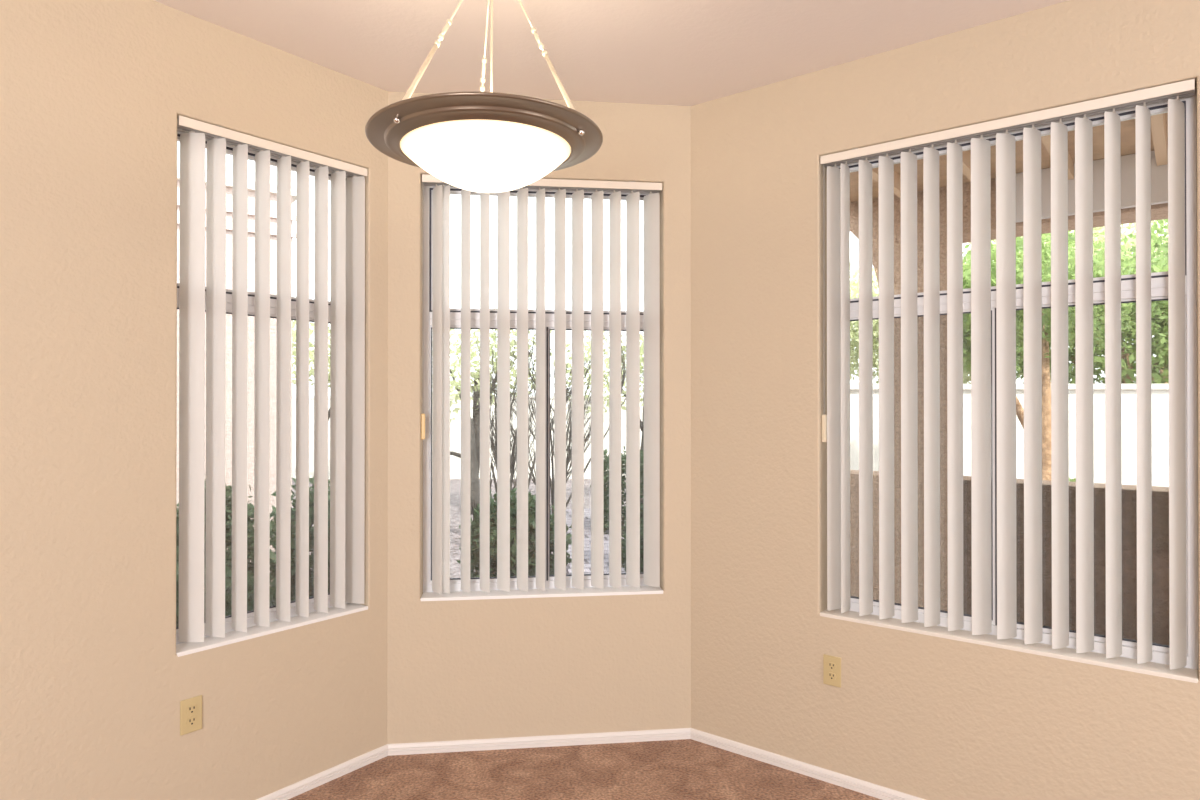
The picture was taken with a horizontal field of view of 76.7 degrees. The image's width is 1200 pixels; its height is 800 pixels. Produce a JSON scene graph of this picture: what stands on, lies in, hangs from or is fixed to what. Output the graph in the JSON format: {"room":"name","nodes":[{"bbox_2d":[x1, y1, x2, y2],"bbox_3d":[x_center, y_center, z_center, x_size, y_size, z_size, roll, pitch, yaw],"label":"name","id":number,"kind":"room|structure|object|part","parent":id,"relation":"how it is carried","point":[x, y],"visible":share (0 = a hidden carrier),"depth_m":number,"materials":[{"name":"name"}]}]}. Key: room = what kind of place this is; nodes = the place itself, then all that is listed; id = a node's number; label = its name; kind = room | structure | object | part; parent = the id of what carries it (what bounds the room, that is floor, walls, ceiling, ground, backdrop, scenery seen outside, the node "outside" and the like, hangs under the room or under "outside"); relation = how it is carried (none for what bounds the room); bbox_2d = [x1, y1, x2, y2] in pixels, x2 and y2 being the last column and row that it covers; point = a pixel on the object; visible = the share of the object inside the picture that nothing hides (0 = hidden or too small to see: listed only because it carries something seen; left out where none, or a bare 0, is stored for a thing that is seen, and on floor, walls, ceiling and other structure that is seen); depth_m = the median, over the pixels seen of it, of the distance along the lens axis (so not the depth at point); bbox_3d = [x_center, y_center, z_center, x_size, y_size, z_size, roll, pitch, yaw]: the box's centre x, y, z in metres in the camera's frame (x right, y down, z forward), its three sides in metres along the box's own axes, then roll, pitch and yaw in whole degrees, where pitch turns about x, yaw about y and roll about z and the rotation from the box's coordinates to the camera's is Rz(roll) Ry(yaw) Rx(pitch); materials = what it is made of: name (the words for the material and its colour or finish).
{"room":"dining room","nodes":[
{"label":"dining room","id":0,"kind":"room"},
{"bbox_2d":[0,0,387,799],"bbox_3d":[-2.579,0.084,1.075,0.150,2.740,5.462,0,0,38],"label":"wall","id":1,"kind":"structure","parent":0,"point":[94,682],"depth_m":2.37,"materials":[{"name":"beige paint"}]},
{"bbox_2d":[180,695,201,735],"bbox_3d":[-1.353,1.044,2.511,0.009,0.114,0.070,0,0,38],"label":"wall outlet","id":2,"kind":"object","parent":1,"relation":"attached to","point":[191,708],"visible":1,"depth_m":2.51,"materials":[{"name":"beige plastic"}]},
{"bbox_2d":[187,717,196,725],"bbox_3d":[-1.352,1.064,2.510,0.004,0.025,0.033,0,0,38],"label":"receptacle","id":3,"kind":"object","parent":2,"relation":"attached to","point":[191,721],"depth_m":2.51,"materials":[{"name":"brown plastic"}]},
{"bbox_2d":[187,705,196,713],"bbox_3d":[-1.352,1.025,2.510,0.004,0.025,0.033,0,0,38],"label":"receptacle","id":4,"kind":"object","parent":2,"relation":"attached to","point":[191,709],"depth_m":2.51,"materials":[{"name":"brown plastic"}]},
{"bbox_2d":[176,130,367,656],"bbox_3d":[-1.217,-0.047,2.817,0.149,1.784,0.733,0,0,38],"label":"window","id":5,"kind":"structure","parent":1,"relation":"in","point":[275,625],"depth_m":2.79,"materials":[{"name":"white metal"}]},
{"bbox_3d":[-1.335,0.237,2.740,0.020,1.119,0.416,0,0,38],"label":"sash","id":6,"kind":"part","parent":5,"relation":"part of","materials":[{"name":"glass"}]},
{"bbox_2d":[177,115,366,641],"bbox_3d":[-1.198,-0.059,2.802,0.095,1.758,0.723,0,0,38],"label":"vertical blind","id":7,"kind":"object","parent":5,"relation":"attached to","point":[347,217],"visible":0.98,"depth_m":2.77,"materials":[{"name":"beige plastic"}]},
{"bbox_3d":[-1.198,0.838,2.799,0.102,0.015,0.731,0,0,38],"label":"sill","id":8,"kind":"part","parent":5,"relation":"part of","materials":[{"name":"white paint"}]},
{"bbox_3d":[-1.129,0.238,3.017,0.020,1.119,0.256,0,0,38],"label":"sash","id":9,"kind":"part","parent":5,"relation":"part of","materials":[{"name":"white metal"}]},
{"bbox_2d":[256,744,387,799],"bbox_3d":[-2.535,1.431,0.995,0.011,0.044,5.400,0,0,38],"label":"baseboard","id":10,"kind":"structure","parent":1,"relation":"attached to","point":[286,793],"depth_m":2.90,"materials":[{"name":"white paint"}]},
{"bbox_2d":[387,92,690,743],"bbox_3d":[-0.251,0.093,3.285,1.405,2.740,0.150,0,0,-7],"label":"wall","id":11,"kind":"structure","parent":0,"point":[515,667],"depth_m":3.22,"materials":[{"name":"beige paint"}]},
{"bbox_2d":[388,728,690,755],"bbox_3d":[-0.241,1.441,3.199,1.280,0.044,0.011,0,0,-7],"label":"baseboard","id":12,"kind":"structure","parent":11,"relation":"attached to","point":[679,733],"depth_m":3.19,"materials":[{"name":"white paint"}]},
{"bbox_2d":[420,185,662,600],"bbox_3d":[-0.245,-0.052,3.285,1.030,1.782,0.149,0,0,-7],"label":"window","id":13,"kind":"structure","parent":11,"relation":"in","point":[456,593],"depth_m":3.26,"materials":[{"name":"white metal"}]},
{"bbox_3d":[-0.487,0.235,3.300,0.500,1.110,0.020,0,0,-7],"label":"sash","id":14,"kind":"part","parent":13,"relation":"part of","materials":[{"name":"white metal"}]},
{"bbox_2d":[421,174,661,593],"bbox_3d":[-0.244,-0.065,3.259,1.025,1.755,0.092,0,0,-7],"label":"vertical blind","id":15,"kind":"object","parent":13,"relation":"attached to","point":[441,191],"visible":0.89,"depth_m":3.26,"materials":[{"name":"beige plastic"}]},
{"bbox_3d":[-0.742,-0.428,3.181,0.006,0.972,0.002,0,0,-7],"label":"control cord","id":16,"kind":"part","parent":15,"relation":"part of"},
{"bbox_3d":[-0.242,0.831,3.258,1.028,0.015,0.102,0,0,-7],"label":"sill","id":17,"kind":"part","parent":13,"relation":"part of","materials":[{"name":"white paint"}]},
{"bbox_3d":[0.002,0.236,3.369,0.467,1.110,0.020,0,0,-7],"label":"sash","id":18,"kind":"part","parent":13,"relation":"part of","materials":[{"name":"glass"}]},
{"bbox_2d":[288,739,881,799],"bbox_3d":[0.148,1.496,-0.543,6.289,0.100,6.495,0,0,38],"label":"floor","id":19,"kind":"structure","parent":0,"point":[683,769],"depth_m":2.93,"materials":[{"name":"carpet"}]},
{"bbox_2d":[154,0,1068,105],"bbox_3d":[0.149,-1.363,-0.549,6.472,0.140,6.684,0,0,38],"label":"ceiling","id":20,"kind":"structure","parent":0,"point":[656,52],"depth_m":2.67,"materials":[{"name":"beige paint"}]},
{"bbox_2d":[365,0,602,192],"bbox_3d":[-0.303,-0.919,2.004,0.615,0.726,0.615,-1,0,0],"label":"pendant lamp","id":21,"kind":"object","parent":20,"relation":"hanging from","point":[481,142],"visible":1,"depth_m":1.86,"materials":[{"name":"grey metal"}]},
{"bbox_3d":[-0.393,-0.929,1.904,0.275,0.507,0.016,0,0,-45],"label":"suspension rod","id":22,"kind":"part","parent":21,"relation":"part of","materials":[{"name":"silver metal"}]},
{"bbox_3d":[-0.331,-0.929,2.141,0.016,0.505,0.269,0,0,-17],"label":"suspension rod","id":23,"kind":"part","parent":21,"relation":"part of","materials":[{"name":"silver metal"}]},
{"bbox_3d":[-0.298,-0.610,2.003,0.443,0.108,0.443,-1,0,0],"label":"lamp shade","id":24,"kind":"part","parent":21,"relation":"part of","materials":[{"name":"white glass"}]},
{"bbox_3d":[-0.286,-0.921,2.004,0.009,0.519,0.007,0,0,0],"label":"lamp cord","id":25,"kind":"part","parent":21,"relation":"part of","materials":[{"name":"silver metal"}]},
{"bbox_3d":[-0.160,-0.932,1.953,0.252,0.500,0.016,0,0,20],"label":"suspension rod","id":26,"kind":"part","parent":21,"relation":"part of","materials":[{"name":"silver metal"}]},
{"bbox_2d":[691,0,1199,799],"bbox_3d":[2.465,0.087,1.766,5.262,2.740,0.151,0,0,38],"label":"wall","id":27,"kind":"structure","parent":0,"point":[927,717],"depth_m":2.92,"materials":[{"name":"beige paint"}]},
{"bbox_2d":[690,728,925,799],"bbox_3d":[2.440,1.435,1.678,5.200,0.044,0.012,0,0,38],"label":"baseboard","id":28,"kind":"structure","parent":27,"relation":"attached to","point":[874,790],"depth_m":2.96,"materials":[{"name":"white paint"}]},
{"bbox_2d":[823,654,840,687],"bbox_3d":[0.886,1.034,2.894,0.070,0.114,0.009,0,0,38],"label":"wall outlet","id":29,"kind":"object","parent":27,"relation":"attached to","point":[831,664],"visible":1,"depth_m":2.89,"materials":[{"name":"beige plastic"}]},
{"bbox_2d":[828,672,835,679],"bbox_3d":[0.885,1.054,2.892,0.033,0.025,0.004,0,0,38],"label":"receptacle","id":30,"kind":"object","parent":29,"relation":"attached to","point":[831,675],"depth_m":2.89,"materials":[{"name":"beige plastic"}]},
{"bbox_2d":[828,662,835,669],"bbox_3d":[0.885,1.015,2.893,0.033,0.025,0.004,0,0,38],"label":"receptacle","id":31,"kind":"object","parent":29,"relation":"attached to","point":[831,665],"depth_m":2.89,"materials":[{"name":"brown plastic"}]},
{"bbox_2d":[850,113,1167,222],"bbox_3d":[3.375,-1.181,2.302,6.080,0.360,1.786,0,0,38],"label":"roof","id":32,"kind":"structure","parent":27,"relation":"attached to","point":[1159,123],"depth_m":3.91,"materials":[{"name":"white"}]},
{"bbox_2d":[820,88,1198,682],"bbox_3d":[1.347,-0.057,2.638,1.152,1.785,0.149,0,0,38],"label":"window","id":33,"kind":"structure","parent":27,"relation":"in","point":[1159,666],"depth_m":2.41,"materials":[{"name":"white metal"}]},
{"bbox_3d":[1.165,0.233,2.838,0.566,1.110,0.020,0,0,38],"label":"sash","id":34,"kind":"part","parent":33,"relation":"part of","materials":[{"name":"glass"}]},
{"bbox_2d":[820,79,1194,668],"bbox_3d":[1.330,-0.069,2.620,1.146,1.759,0.095,0,0,38],"label":"vertical blind","id":35,"kind":"object","parent":33,"relation":"attached to","point":[836,424],"visible":1,"depth_m":2.57,"materials":[{"name":"beige plastic"}]},
{"bbox_3d":[0.874,-0.431,2.954,0.006,0.975,0.002,0,0,38],"label":"control cord","id":36,"kind":"part","parent":35,"relation":"part of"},
{"bbox_3d":[1.333,0.828,2.616,1.150,0.015,0.102,0,0,38],"label":"sill","id":37,"kind":"part","parent":33,"relation":"part of","materials":[{"name":"beige paint"}]},
{"bbox_3d":[1.607,0.232,2.502,0.524,1.110,0.020,0,0,38],"label":"sash","id":38,"kind":"part","parent":33,"relation":"part of","materials":[{"name":"white metal"}]},
{"label":"outside","id":39,"kind":"structure","parent":0,"visible":0},
{"bbox_2d":[292,479,625,578],"bbox_3d":[0.000,1.742,9.992,52.000,0.200,48.000,0,0,0],"label":"gravel ground","id":40,"kind":"structure","parent":39,"point":[455,484],"depth_m":11.74,"materials":[{"name":"beige gravel"}]},
{"bbox_2d":[176,474,271,593],"bbox_3d":[-2.692,1.091,5.304,0.874,1.155,0.758,0,0,0],"label":"bush","id":41,"kind":"object","parent":40,"relation":"on","point":[228,489],"visible":0.09,"depth_m":5.21,"materials":[{"name":"green plant"}]},
{"bbox_2d":[176,561,275,626],"bbox_3d":[-2.175,1.258,4.199,0.933,0.764,0.858,0,0,28],"label":"bush","id":42,"kind":"object","parent":40,"relation":"on","point":[250,581],"visible":0.05,"depth_m":4.16,"materials":[{"name":"green plant"}]},
{"bbox_2d":[176,170,295,585],"bbox_3d":[-6.831,-0.054,6.278,7.100,3.360,5.100,0,0,-35],"label":"house","id":43,"kind":"structure","parent":40,"relation":"on","point":[251,185],"depth_m":6.05,"materials":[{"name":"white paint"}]},
{"bbox_2d":[269,477,329,600],"bbox_3d":[-1.901,1.087,5.186,0.885,1.152,0.772,0,0,0],"label":"bush","id":44,"kind":"object","parent":40,"relation":"on","point":[311,480],"visible":0.09,"depth_m":5.02,"materials":[{"name":"green plant"}]},
{"bbox_3d":[-1.916,1.154,5.151,0.266,0.938,0.315,0,0,31],"label":"stem","id":45,"kind":"part","parent":44,"relation":"part of","materials":[{"name":"plant"}]},
{"bbox_2d":[292,320,329,490],"bbox_3d":[-4.785,-0.021,13.490,2.564,3.368,1.661,0,0,0],"label":"tree","id":46,"kind":"object","parent":40,"relation":"on","point":[311,353],"visible":0.03,"depth_m":13.30,"materials":[{"name":"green plant"}]},
{"bbox_2d":[450,419,479,519],"bbox_3d":[-1.669,0.928,8.796,0.592,1.425,0.170,0,0,0],"label":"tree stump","id":47,"kind":"object","parent":40,"relation":"on","point":[474,475],"visible":0.42,"depth_m":8.75,"materials":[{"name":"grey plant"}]},
{"bbox_2d":[292,396,642,478],"bbox_3d":[-2.450,0.794,16.147,10.140,1.750,0.340,0,0,0],"label":"wall","id":48,"kind":"structure","parent":40,"relation":"on","point":[455,425],"depth_m":16.00,"materials":[{"name":"white paint"}]},
{"bbox_2d":[450,306,551,514],"bbox_3d":[-1.819,0.100,10.981,2.277,3.105,1.286,0,0,0],"label":"tree","id":49,"kind":"object","parent":40,"relation":"on","point":[476,416],"visible":0.21,"depth_m":10.94,"materials":[{"name":"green plant"}]},
{"bbox_2d":[456,486,571,577],"bbox_3d":[-0.659,1.154,6.008,0.936,0.976,0.867,0,0,0],"label":"bush","id":50,"kind":"object","parent":40,"relation":"on","point":[475,524],"visible":0.3,"depth_m":5.81,"materials":[{"name":"green plant"}]},
{"bbox_2d":[470,332,604,565],"bbox_3d":[-0.651,0.453,7.220,1.461,2.364,1.308,0,0,0],"label":"bare shrub","id":51,"kind":"object","parent":40,"relation":"on","point":[513,456],"visible":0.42,"depth_m":7.42,"materials":[{"name":"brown plant"}]},
{"bbox_2d":[474,304,643,512],"bbox_3d":[-0.511,0.111,10.243,2.748,3.080,1.676,0,0,-18],"label":"bare shrub","id":52,"kind":"object","parent":40,"relation":"on","point":[568,450],"visible":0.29,"depth_m":10.14,"materials":[{"name":"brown plant"}]},
{"bbox_2d":[550,509,625,574],"bbox_3d":[-0.067,1.615,8.297,0.840,0.040,5.800,0,0,-9],"label":"paved path","id":53,"kind":"structure","parent":40,"relation":"on","point":[587,512],"depth_m":8.31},
{"bbox_2d":[553,331,643,503],"bbox_3d":[0.563,0.065,11.992,2.646,3.181,1.379,0,0,0],"label":"tree","id":54,"kind":"object","parent":40,"relation":"on","point":[588,343],"visible":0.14,"depth_m":11.93,"materials":[{"name":"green plant"}]},
{"bbox_2d":[590,445,643,533],"bbox_3d":[0.556,1.133,9.290,1.358,1.157,0.945,0,0,0],"label":"hedge","id":55,"kind":"object","parent":40,"relation":"on","point":[623,456],"visible":0.09,"depth_m":9.12,"materials":[{"name":"green plant"}]},
{"bbox_2d":[621,518,643,572],"bbox_3d":[0.522,1.313,6.385,0.806,0.732,0.741,0,0,0],"label":"bush","id":56,"kind":"object","parent":40,"relation":"on","point":[623,541],"visible":0.12,"depth_m":6.29,"materials":[{"name":"green plant"}]},
{"bbox_2d":[850,262,1023,383],"bbox_3d":[5.413,-0.385,12.522,3.985,4.086,2.183,0,0,0],"label":"tree","id":57,"kind":"object","parent":40,"relation":"on","point":[854,283],"visible":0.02,"depth_m":12.17,"materials":[{"name":"green plant"}]},
{"bbox_2d":[850,384,1168,486],"bbox_3d":[6.400,0.730,8.322,8.300,1.810,0.330,0,0,0],"label":"wall","id":58,"kind":"structure","parent":40,"relation":"on","point":[1159,392],"depth_m":8.20,"materials":[{"name":"white paint"}]},
{"bbox_2d":[850,178,1168,644],"bbox_3d":[3.667,0.064,3.389,6.964,3.100,0.312,0,0,38],"label":"patio structure","id":59,"kind":"object","parent":40,"relation":"on","point":[1160,495],"visible":0.09,"depth_m":4.38,"materials":[{"name":"beige paint"}]},
{"bbox_2d":[963,230,1135,480],"bbox_3d":[3.582,0.044,6.506,2.047,3.176,1.304,0,0,0],"label":"tree","id":60,"kind":"object","parent":40,"relation":"on","point":[1099,268],"visible":0.15,"depth_m":6.38,"materials":[{"name":"green plant"}]},
{"bbox_2d":[963,219,1168,383],"bbox_3d":[7.013,-0.489,10.226,4.797,4.278,2.344,0,0,-5],"label":"tree","id":61,"kind":"object","parent":40,"relation":"on","point":[1159,309],"visible":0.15,"depth_m":9.87,"materials":[{"name":"green plant"}]},
{"bbox_2d":[966,220,1167,383],"bbox_3d":[10.435,-1.213,14.495,7.265,5.760,2.782,0,0,0],"label":"tree","id":62,"kind":"object","parent":40,"relation":"on","point":[1132,228],"visible":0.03,"depth_m":13.97,"materials":[{"name":"green plant"}]}
]}

